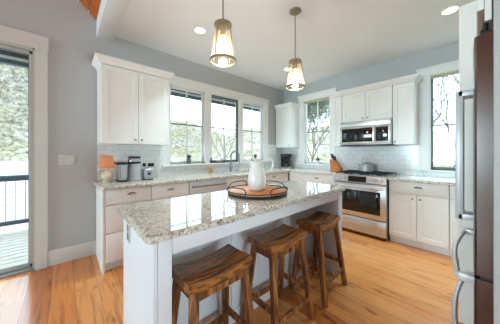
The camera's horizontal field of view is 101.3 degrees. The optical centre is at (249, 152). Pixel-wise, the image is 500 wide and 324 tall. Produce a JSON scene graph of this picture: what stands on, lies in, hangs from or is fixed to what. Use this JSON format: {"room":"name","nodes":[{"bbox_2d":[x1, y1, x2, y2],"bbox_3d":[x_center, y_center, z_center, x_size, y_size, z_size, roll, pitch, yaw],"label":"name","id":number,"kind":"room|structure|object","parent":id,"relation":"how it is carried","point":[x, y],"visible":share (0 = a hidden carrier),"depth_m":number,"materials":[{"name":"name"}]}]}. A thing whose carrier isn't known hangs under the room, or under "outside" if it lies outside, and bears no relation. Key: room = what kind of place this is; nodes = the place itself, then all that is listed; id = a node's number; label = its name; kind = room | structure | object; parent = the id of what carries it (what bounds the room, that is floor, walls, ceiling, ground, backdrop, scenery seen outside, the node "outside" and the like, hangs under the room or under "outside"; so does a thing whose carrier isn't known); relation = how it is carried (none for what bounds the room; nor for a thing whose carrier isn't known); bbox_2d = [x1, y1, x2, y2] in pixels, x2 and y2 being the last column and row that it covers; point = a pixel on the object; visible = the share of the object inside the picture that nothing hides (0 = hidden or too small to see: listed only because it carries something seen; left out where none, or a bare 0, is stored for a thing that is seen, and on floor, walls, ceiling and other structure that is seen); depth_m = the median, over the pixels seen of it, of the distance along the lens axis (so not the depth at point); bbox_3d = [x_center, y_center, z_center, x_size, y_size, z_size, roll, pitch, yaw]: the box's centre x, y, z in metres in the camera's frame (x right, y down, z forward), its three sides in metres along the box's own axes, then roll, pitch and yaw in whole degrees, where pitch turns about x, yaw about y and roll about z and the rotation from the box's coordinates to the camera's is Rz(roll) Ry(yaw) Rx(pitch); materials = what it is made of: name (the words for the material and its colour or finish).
{"room":"kitchen","nodes":[
{"label":"kitchen","id":0,"kind":"room"},
{"bbox_2d":[79,0,100,19],"bbox_3d":[-2.654,-3.733,-2.794,8.375,4.185,7.000,0,0,-42],"label":"vault","id":1,"kind":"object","parent":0,"point":[92,6],"visible":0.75,"depth_m":2.42,"materials":[{"name":"brown wood"}]},
{"bbox_2d":[0,0,283,250],"bbox_3d":[-3.678,-2.266,1.087,12.340,7.060,0.148,0,0,-42],"label":"wall","id":2,"kind":"structure","parent":0,"point":[73,43],"depth_m":2.47,"materials":[{"name":"grey paint"}]},
{"bbox_2d":[0,25,49,278],"bbox_3d":[-3.049,-0.006,1.647,2.065,2.540,0.180,0,0,-42],"label":"door","id":3,"kind":"structure","parent":2,"relation":"in","point":[35,46],"depth_m":2.22,"materials":[{"name":"metal"}]},
{"bbox_2d":[58,155,74,164],"bbox_3d":[-2.135,0.079,2.385,0.141,0.120,0.010,0,0,-42],"label":"light switch","id":4,"kind":"object","parent":2,"relation":"attached to","point":[62,159],"visible":1,"depth_m":2.38,"materials":[{"name":"white plastic"}]},
{"bbox_2d":[48,240,95,266],"bbox_3d":[-2.083,1.177,2.427,0.447,0.175,0.018,0,0,-42],"label":"baseboard","id":5,"kind":"structure","parent":2,"relation":"attached to","point":[73,252],"depth_m":2.40,"materials":[{"name":"white wood"}]},
{"bbox_2d":[96,0,131,41],"bbox_3d":[0.483,-1.607,0.040,0.180,0.298,7.000,0,0,-42],"label":"trim","id":6,"kind":"structure","parent":2,"relation":"attached to","point":[111,14],"depth_m":2.23,"materials":[{"name":"white paint"}]},
{"bbox_2d":[0,49,259,111],"bbox_3d":[-2.010,-1.321,3.388,7.500,0.230,1.010,0,0,-42],"label":"eave","id":7,"kind":"object","parent":2,"relation":"attached to","point":[6,57],"visible":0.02,"depth_m":4.23,"materials":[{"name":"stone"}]},
{"bbox_2d":[92,52,174,145],"bbox_3d":[-1.505,-0.611,2.700,0.893,1.000,0.383,0,0,-42],"label":"upper cabinet","id":8,"kind":"object","parent":2,"relation":"attached to","point":[132,98],"visible":1,"depth_m":2.55,"materials":[{"name":"white paint"}]},
{"bbox_2d":[161,76,269,166],"bbox_3d":[-0.489,-0.498,3.927,2.390,1.415,0.190,0,0,-42],"label":"window","id":9,"kind":"structure","parent":2,"relation":"in","point":[207,91],"depth_m":3.68,"materials":[{"name":"white paint"}]},
{"bbox_2d":[187,155,192,163],"bbox_3d":[-1.008,0.099,3.410,0.133,0.159,0.132,0,0,28],"label":"potted plant","id":10,"kind":"object","parent":9,"relation":"on","point":[188,156],"visible":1,"depth_m":3.38,"materials":[{"name":"green plant"}]},
{"bbox_2d":[0,228,463,323],"bbox_3d":[-1.323,1.314,-1.511,12.350,0.100,7.120,0,0,-42],"label":"floor","id":11,"kind":"structure","parent":0,"point":[389,282],"depth_m":1.87,"materials":[{"name":"brown wood"}]},
{"bbox_2d":[96,186,150,274],"bbox_3d":[-1.544,0.825,2.497,0.476,0.878,0.616,0,0,-42],"label":"base cabinet","id":12,"kind":"object","parent":11,"relation":"on","point":[109,223],"visible":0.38,"depth_m":2.22,"materials":[{"name":"white paint"}]},
{"bbox_2d":[93,167,340,189],"bbox_3d":[-0.029,0.367,3.229,3.756,0.036,1.579,0,0,-42],"label":"countertop","id":13,"kind":"structure","parent":12,"relation":"on","point":[158,180],"depth_m":2.92,"materials":[{"name":"stone"}]},
{"bbox_2d":[99,155,114,182],"bbox_3d":[-1.704,0.189,2.445,0.156,0.320,0.156,0,0,-42],"label":"table lamp","id":14,"kind":"object","parent":13,"relation":"on","point":[107,161],"visible":1,"depth_m":2.40,"materials":[{"name":"orange fabric"}]},
{"bbox_2d":[114,162,127,181],"bbox_3d":[-1.597,0.231,2.531,0.115,0.234,0.205,0,0,-42],"label":"canister","id":15,"kind":"object","parent":13,"relation":"on","point":[121,167],"visible":0.98,"depth_m":2.47,"materials":[{"name":"silver metal"}]},
{"bbox_2d":[127,156,141,180],"bbox_3d":[-1.473,0.195,2.612,0.176,0.306,0.176,0,0,-42],"label":"coffee maker","id":16,"kind":"object","parent":13,"relation":"on","point":[134,164],"visible":0.95,"depth_m":2.55,"materials":[{"name":"metal"}]},
{"bbox_2d":[142,168,153,179],"bbox_3d":[-1.355,0.273,2.718,0.117,0.150,0.162,0,0,-42],"label":"toaster","id":17,"kind":"object","parent":13,"relation":"on","point":[147,173],"visible":0.92,"depth_m":2.67,"materials":[{"name":"metal"}]},
{"bbox_2d":[209,163,212,172],"bbox_3d":[-0.679,0.265,3.586,0.074,0.166,0.073,0,0,-42],"label":"soap bottle","id":18,"kind":"object","parent":13,"relation":"on","point":[210,167],"visible":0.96,"depth_m":3.56,"materials":[{"name":"yellow plastic"}]},
{"bbox_2d":[229,151,239,171],"bbox_3d":[-0.286,0.154,3.905,0.205,0.389,0.118,0,0,-42],"label":"faucet","id":19,"kind":"object","parent":13,"relation":"on","point":[231,166],"visible":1,"depth_m":3.87,"materials":[{"name":"silver metal"}]},
{"bbox_2d":[281,154,290,168],"bbox_3d":[0.823,0.184,4.692,0.214,0.330,0.245,0,0,0],"label":"coffee maker","id":20,"kind":"object","parent":13,"relation":"on","point":[285,158],"visible":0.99,"depth_m":4.59,"materials":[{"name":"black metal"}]},
{"bbox_2d":[330,154,342,171],"bbox_3d":[1.625,0.179,3.862,0.120,0.339,0.201,0,0,-42],"label":"knife block","id":21,"kind":"object","parent":13,"relation":"on","point":[335,166],"visible":0.94,"depth_m":3.84,"materials":[{"name":"brown wood"}]},
{"bbox_2d":[151,182,188,200],"bbox_3d":[-1.188,0.825,2.816,0.474,0.878,0.620,0,0,-42],"label":"base cabinet","id":22,"kind":"object","parent":11,"relation":"on","point":[165,191],"visible":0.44,"depth_m":2.59,"materials":[{"name":"white paint"}]},
{"bbox_2d":[189,178,226,195],"bbox_3d":[-0.768,0.827,3.169,0.616,0.875,0.640,0,0,-42],"label":"dishwasher","id":23,"kind":"object","parent":11,"relation":"on","point":[205,186],"visible":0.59,"depth_m":2.94,"materials":[{"name":"silver metal"}]},
{"bbox_2d":[172,244,255,323],"bbox_3d":[-0.214,0.936,1.159,0.448,0.656,0.358,0,0,-43],"label":"bar stool","id":24,"kind":"object","parent":11,"relation":"on","point":[198,279],"visible":0.99,"depth_m":1.12,"materials":[{"name":"brown wood"}]},
{"bbox_2d":[124,191,341,323],"bbox_3d":[0.067,0.825,1.742,1.865,0.879,0.607,0,0,-42],"label":"kitchen island","id":25,"kind":"object","parent":11,"relation":"on","point":[148,280],"visible":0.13,"depth_m":1.29,"materials":[{"name":"white paint"}]},
{"bbox_2d":[127,223,129,242],"bbox_3d":[-0.727,0.471,1.223,0.008,0.115,0.072,0,0,-42],"label":"wall outlet","id":26,"kind":"object","parent":25,"relation":"attached to","point":[128,225],"visible":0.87,"depth_m":1.21,"materials":[{"name":"white plastic"}]},
{"bbox_2d":[118,180,345,244],"bbox_3d":[0.064,0.366,1.739,1.917,0.035,0.677,0,0,-42],"label":"island countertop","id":27,"kind":"structure","parent":25,"relation":"on","point":[158,221],"depth_m":1.29,"materials":[{"name":"stone"}]},
{"bbox_2d":[227,180,287,198],"bbox_3d":[0.061,0.308,1.775,0.523,0.082,0.523,0,0,-42],"label":"serving tray","id":28,"kind":"object","parent":27,"relation":"on","point":[242,191],"visible":0.93,"depth_m":1.66,"materials":[{"name":"brown wood"}]},
{"bbox_2d":[241,157,273,190],"bbox_3d":[0.064,0.177,1.780,0.251,0.283,0.162,0,0,31],"label":"pitcher","id":29,"kind":"object","parent":28,"relation":"on","point":[257,175],"visible":1,"depth_m":1.73,"materials":[{"name":"ceramic"}]},
{"bbox_2d":[226,172,248,189],"bbox_3d":[-0.223,0.825,3.688,0.882,0.878,0.620,0,0,-42],"label":"base cabinet","id":30,"kind":"object","parent":11,"relation":"on","point":[229,180],"visible":0.18,"depth_m":3.33,"materials":[{"name":"white paint"}]},
{"bbox_2d":[266,172,287,183],"bbox_3d":[0.354,0.825,4.210,0.667,0.878,0.620,0,0,-42],"label":"base cabinet","id":31,"kind":"object","parent":11,"relation":"on","point":[281,177],"visible":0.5,"depth_m":4.00,"materials":[{"name":"white paint"}]},
{"bbox_2d":[241,224,314,323],"bbox_3d":[0.212,0.936,1.548,0.448,0.656,0.358,0,0,-41],"label":"bar stool","id":32,"kind":"object","parent":11,"relation":"on","point":[275,244],"visible":0.98,"depth_m":1.50,"materials":[{"name":"brown wood"}]},
{"bbox_2d":[289,172,333,184],"bbox_3d":[1.337,0.825,4.054,0.620,0.878,0.965,0,0,-42],"label":"base cabinet","id":33,"kind":"object","parent":11,"relation":"on","point":[305,177],"visible":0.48,"depth_m":3.83,"materials":[{"name":"white paint"}]},
{"bbox_2d":[289,211,346,308],"bbox_3d":[0.651,0.936,1.942,0.448,0.656,0.358,0,0,-44],"label":"bar stool","id":34,"kind":"object","parent":11,"relation":"on","point":[318,224],"visible":0.94,"depth_m":1.89,"materials":[{"name":"brown wood"}]},
{"bbox_2d":[333,170,398,240],"bbox_3d":[1.887,0.788,3.371,0.716,0.952,0.772,0,0,-42],"label":"range","id":35,"kind":"object","parent":11,"relation":"on","point":[365,199],"visible":0.91,"depth_m":3.10,"materials":[{"name":"silver metal"}]},
{"bbox_2d":[357,156,373,171],"bbox_3d":[1.989,0.184,3.511,0.216,0.256,0.230,0,0,-1],"label":"kettle","id":36,"kind":"object","parent":35,"relation":"on","point":[366,166],"visible":1,"depth_m":3.44,"materials":[{"name":"metal"}]},
{"bbox_2d":[334,172,398,178],"bbox_3d":[1.910,0.360,3.392,0.653,0.028,0.772,0,0,-42],"label":"cooktop","id":37,"kind":"object","parent":35,"relation":"in","point":[355,175],"depth_m":3.19,"materials":[{"name":"silver metal"}]},
{"bbox_2d":[389,180,449,255],"bbox_3d":[2.396,0.825,2.882,0.620,0.878,0.620,0,0,-42],"label":"base cabinet","id":38,"kind":"object","parent":11,"relation":"on","point":[419,213],"visible":0.98,"depth_m":2.66,"materials":[{"name":"white paint"}]},
{"bbox_2d":[450,185,458,258],"bbox_3d":[2.939,0.825,2.303,0.590,0.878,0.962,0,0,-42],"label":"base cabinet","id":39,"kind":"object","parent":11,"relation":"on","point":[454,222],"visible":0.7,"depth_m":2.44,"materials":[{"name":"white paint"}]},
{"bbox_2d":[388,175,454,185],"bbox_3d":[2.720,0.367,2.519,0.628,0.036,1.600,0,0,-42],"label":"countertop","id":40,"kind":"structure","parent":39,"relation":"on","point":[406,178],"depth_m":2.72,"materials":[{"name":"stone"}]},
{"bbox_2d":[451,28,492,323],"bbox_3d":[1.502,0.297,0.922,0.905,1.934,0.843,0,0,-42],"label":"refrigerator","id":41,"kind":"object","parent":11,"relation":"on","point":[481,93],"visible":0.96,"depth_m":0.85,"materials":[{"name":"silver metal"}]},
{"bbox_2d":[459,0,484,323],"bbox_3d":[1.859,0.084,1.232,0.026,2.360,0.844,0,0,-42],"label":"panel board","id":42,"kind":"object","parent":11,"relation":"on","point":[467,12],"visible":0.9,"depth_m":1.50,"materials":[{"name":"white paint"}]},
{"bbox_2d":[493,0,499,323],"bbox_3d":[1.196,0.054,0.543,0.024,2.420,0.710,0,0,-42],"label":"panel board","id":43,"kind":"object","parent":11,"relation":"on","point":[496,3],"visible":1,"depth_m":0.79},
{"bbox_2d":[116,0,475,90],"bbox_3d":[1.842,-1.596,1.362,3.780,0.120,7.140,0,0,-42],"label":"ceiling","id":44,"kind":"structure","parent":0,"point":[334,38],"depth_m":2.63,"materials":[{"name":"white paint"}]},
{"bbox_2d":[193,26,206,33],"bbox_3d":[-0.624,-1.530,2.560,0.170,0.009,0.170,0,0,-42],"label":"recessed light","id":45,"kind":"object","parent":44,"relation":"in","point":[197,29],"visible":1,"depth_m":2.56,"materials":[{"name":"white paint"}]},
{"bbox_2d":[209,0,235,66],"bbox_3d":[-0.209,-1.121,1.585,0.206,0.831,0.206,0,0,-42],"label":"pendant light","id":46,"kind":"object","parent":44,"relation":"hanging from","point":[223,25],"visible":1,"depth_m":1.57,"materials":[{"name":"gold metal"}]},
{"bbox_2d":[220,22,225,36],"bbox_3d":[-0.209,-0.952,1.585,0.048,0.092,0.048,0,0,-42],"label":"socket","id":47,"kind":"object","parent":46,"relation":"attached to","point":[222,24],"depth_m":1.57,"materials":[{"name":"gold metal"}]},
{"bbox_2d":[286,7,304,90],"bbox_3d":[0.489,-1.121,2.215,0.206,0.831,0.206,0,0,-42],"label":"pendant light","id":48,"kind":"object","parent":44,"relation":"hanging from","point":[294,11],"visible":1,"depth_m":2.20,"materials":[{"name":"gold metal"}]},
{"bbox_2d":[439,4,460,15],"bbox_3d":[2.148,-1.530,2.202,0.170,0.009,0.170,0,0,-42],"label":"recessed light","id":49,"kind":"object","parent":44,"relation":"in","point":[449,10],"visible":0.98,"depth_m":2.20,"materials":[{"name":"white paint"}]},
{"bbox_2d":[284,42,458,180],"bbox_3d":[2.264,-0.136,3.604,0.148,2.800,4.100,0,0,-42],"label":"wall","id":50,"kind":"structure","parent":0,"point":[408,65],"depth_m":3.51,"materials":[{"name":"grey paint"}]},
{"bbox_2d":[274,102,300,147],"bbox_3d":[0.872,-0.619,4.757,0.383,0.985,0.498,0,0,-42],"label":"upper cabinet","id":51,"kind":"object","parent":50,"relation":"attached to","point":[287,114],"visible":1,"depth_m":4.66,"materials":[{"name":"white paint"}]},
{"bbox_2d":[297,88,336,165],"bbox_3d":[1.455,-0.518,4.453,0.190,1.565,0.915,0,0,-42],"label":"window","id":52,"kind":"structure","parent":50,"relation":"in","point":[303,100],"depth_m":4.52,"materials":[{"name":"white paint"}]},
{"bbox_2d":[305,97,328,103],"bbox_3d":[1.447,-1.139,4.446,0.032,0.050,0.595,0,0,-42],"label":"roller shade","id":53,"kind":"object","parent":52,"relation":"attached to","point":[315,99],"depth_m":4.44,"materials":[{"name":"white fabric"}]},
{"bbox_2d":[328,91,343,146],"bbox_3d":[1.677,-0.619,3.866,0.383,0.985,0.233,0,0,-42],"label":"upper cabinet","id":54,"kind":"object","parent":50,"relation":"attached to","point":[337,96],"visible":0.55,"depth_m":3.76,"materials":[{"name":"white paint"}]},
{"bbox_2d":[341,79,392,122],"bbox_3d":[2.013,-0.824,3.495,0.383,0.575,0.760,0,0,-42],"label":"upper cabinet","id":55,"kind":"object","parent":50,"relation":"attached to","point":[372,101],"visible":0.91,"depth_m":3.36,"materials":[{"name":"white paint"}]},
{"bbox_2d":[340,118,398,146],"bbox_3d":[1.998,-0.327,3.463,0.433,0.412,0.788,0,0,-42],"label":"microwave","id":56,"kind":"object","parent":55,"relation":"attached to","point":[375,132],"visible":0.98,"depth_m":3.31,"materials":[{"name":"silver metal"}]},
{"bbox_2d":[392,73,422,144],"bbox_3d":[2.375,-0.619,3.094,0.383,0.985,0.314,0,0,-42],"label":"upper cabinet","id":57,"kind":"object","parent":50,"relation":"attached to","point":[405,88],"visible":0.99,"depth_m":3.02,"materials":[{"name":"white paint"}]},
{"bbox_2d":[416,60,458,172],"bbox_3d":[2.930,-0.496,2.821,0.190,1.550,0.995,0,0,-42],"label":"window","id":58,"kind":"structure","parent":50,"relation":"in","point":[425,88],"depth_m":3.06,"materials":[{"name":"white paint"}]},
{"bbox_2d":[431,70,458,78],"bbox_3d":[2.922,-1.127,2.813,0.032,0.035,0.655,0,0,-42],"label":"roller shade","id":59,"kind":"object","parent":58,"relation":"attached to","point":[451,72],"depth_m":2.94,"materials":[{"name":"white fabric"}]},
{"label":"outside","id":60,"kind":"structure","parent":0,"visible":0},
{"bbox_2d":[0,228,27,268],"bbox_3d":[-2.395,1.474,3.814,7.300,0.180,2.180,0,0,-42],"label":"deck","id":61,"kind":"object","parent":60,"point":[13,244],"depth_m":2.97,"materials":[{"name":"white wood"}]},
{"bbox_2d":[0,174,27,226],"bbox_3d":[-3.046,0.886,4.534,7.300,0.995,0.120,0,0,-42],"label":"deck railing","id":62,"kind":"object","parent":61,"relation":"on","point":[6,178],"visible":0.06,"depth_m":3.56,"materials":[{"name":"metal"}]},
{"bbox_3d":[2.507,-0.136,1.148,2.800,2.800,0.130,0,0,-42],"label":"wall","id":63,"kind":"structure","parent":0,"visible":0},
{"bbox_2d":[477,0,492,35],"bbox_3d":[1.531,-0.846,0.883,0.924,0.620,0.745,0,0,-42],"label":"upper cabinet","id":64,"kind":"object","parent":63,"relation":"attached to","point":[485,7],"visible":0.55,"depth_m":0.86,"materials":[{"name":"white paint"}]},
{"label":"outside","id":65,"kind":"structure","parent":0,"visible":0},
{"bbox_2d":[0,64,454,166],"bbox_3d":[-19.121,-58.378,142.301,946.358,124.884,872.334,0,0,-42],"label":"hillside","id":66,"kind":"structure","parent":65,"point":[13,79],"depth_m":118.61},
{"bbox_2d":[212,108,247,159],"bbox_3d":[-2.460,-0.895,18.482,3.980,7.334,3.598,0,0,18],"label":"bare tree","id":67,"kind":"object","parent":66,"relation":"on","point":[216,124],"visible":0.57,"depth_m":18.79,"materials":[{"name":"grey plant"}]},
{"bbox_2d":[307,99,328,160],"bbox_3d":[3.704,-1.624,11.692,5.499,8.271,8.008,0,0,-35],"label":"leafy tree","id":68,"kind":"object","parent":66,"relation":"on","point":[310,106],"visible":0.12,"depth_m":11.68,"materials":[{"name":"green plant"}]},
{"bbox_2d":[311,103,328,160],"bbox_3d":[7.375,-3.870,19.715,7.203,11.235,8.920,0,0,-45],"label":"leafy tree","id":69,"kind":"object","parent":66,"relation":"on","point":[327,115],"visible":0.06,"depth_m":19.10,"materials":[{"name":"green plant"}]},
{"bbox_2d":[433,74,458,166],"bbox_3d":[9.422,-2.151,8.533,5.862,9.376,5.162,0,0,20],"label":"bare tree","id":70,"kind":"object","parent":66,"relation":"on","point":[446,77],"visible":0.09,"depth_m":10.32,"materials":[{"name":"grey plant"}]},
{"bbox_2d":[433,75,458,131],"bbox_3d":[11.514,-2.650,12.062,7.529,9.666,5.162,0,0,-36],"label":"bare tree","id":71,"kind":"object","parent":66,"relation":"on","point":[437,117],"visible":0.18,"depth_m":12.31,"materials":[{"name":"grey plant"}]},
{"bbox_2d":[433,75,458,134],"bbox_3d":[16.913,-4.033,17.327,6.279,11.702,6.414,0,0,6],"label":"bare tree","id":72,"kind":"object","parent":66,"relation":"on","point":[452,75],"visible":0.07,"depth_m":17.30,"materials":[{"name":"grey plant"}]},
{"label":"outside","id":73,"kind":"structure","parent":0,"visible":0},
{"bbox_2d":[0,159,179,232],"bbox_3d":[-106.855,4.014,27.316,270.000,0.300,172.600,0,0,-42],"label":"water","id":74,"kind":"structure","parent":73,"point":[6,167],"depth_m":18.64,"materials":[{"name":"liquid"}]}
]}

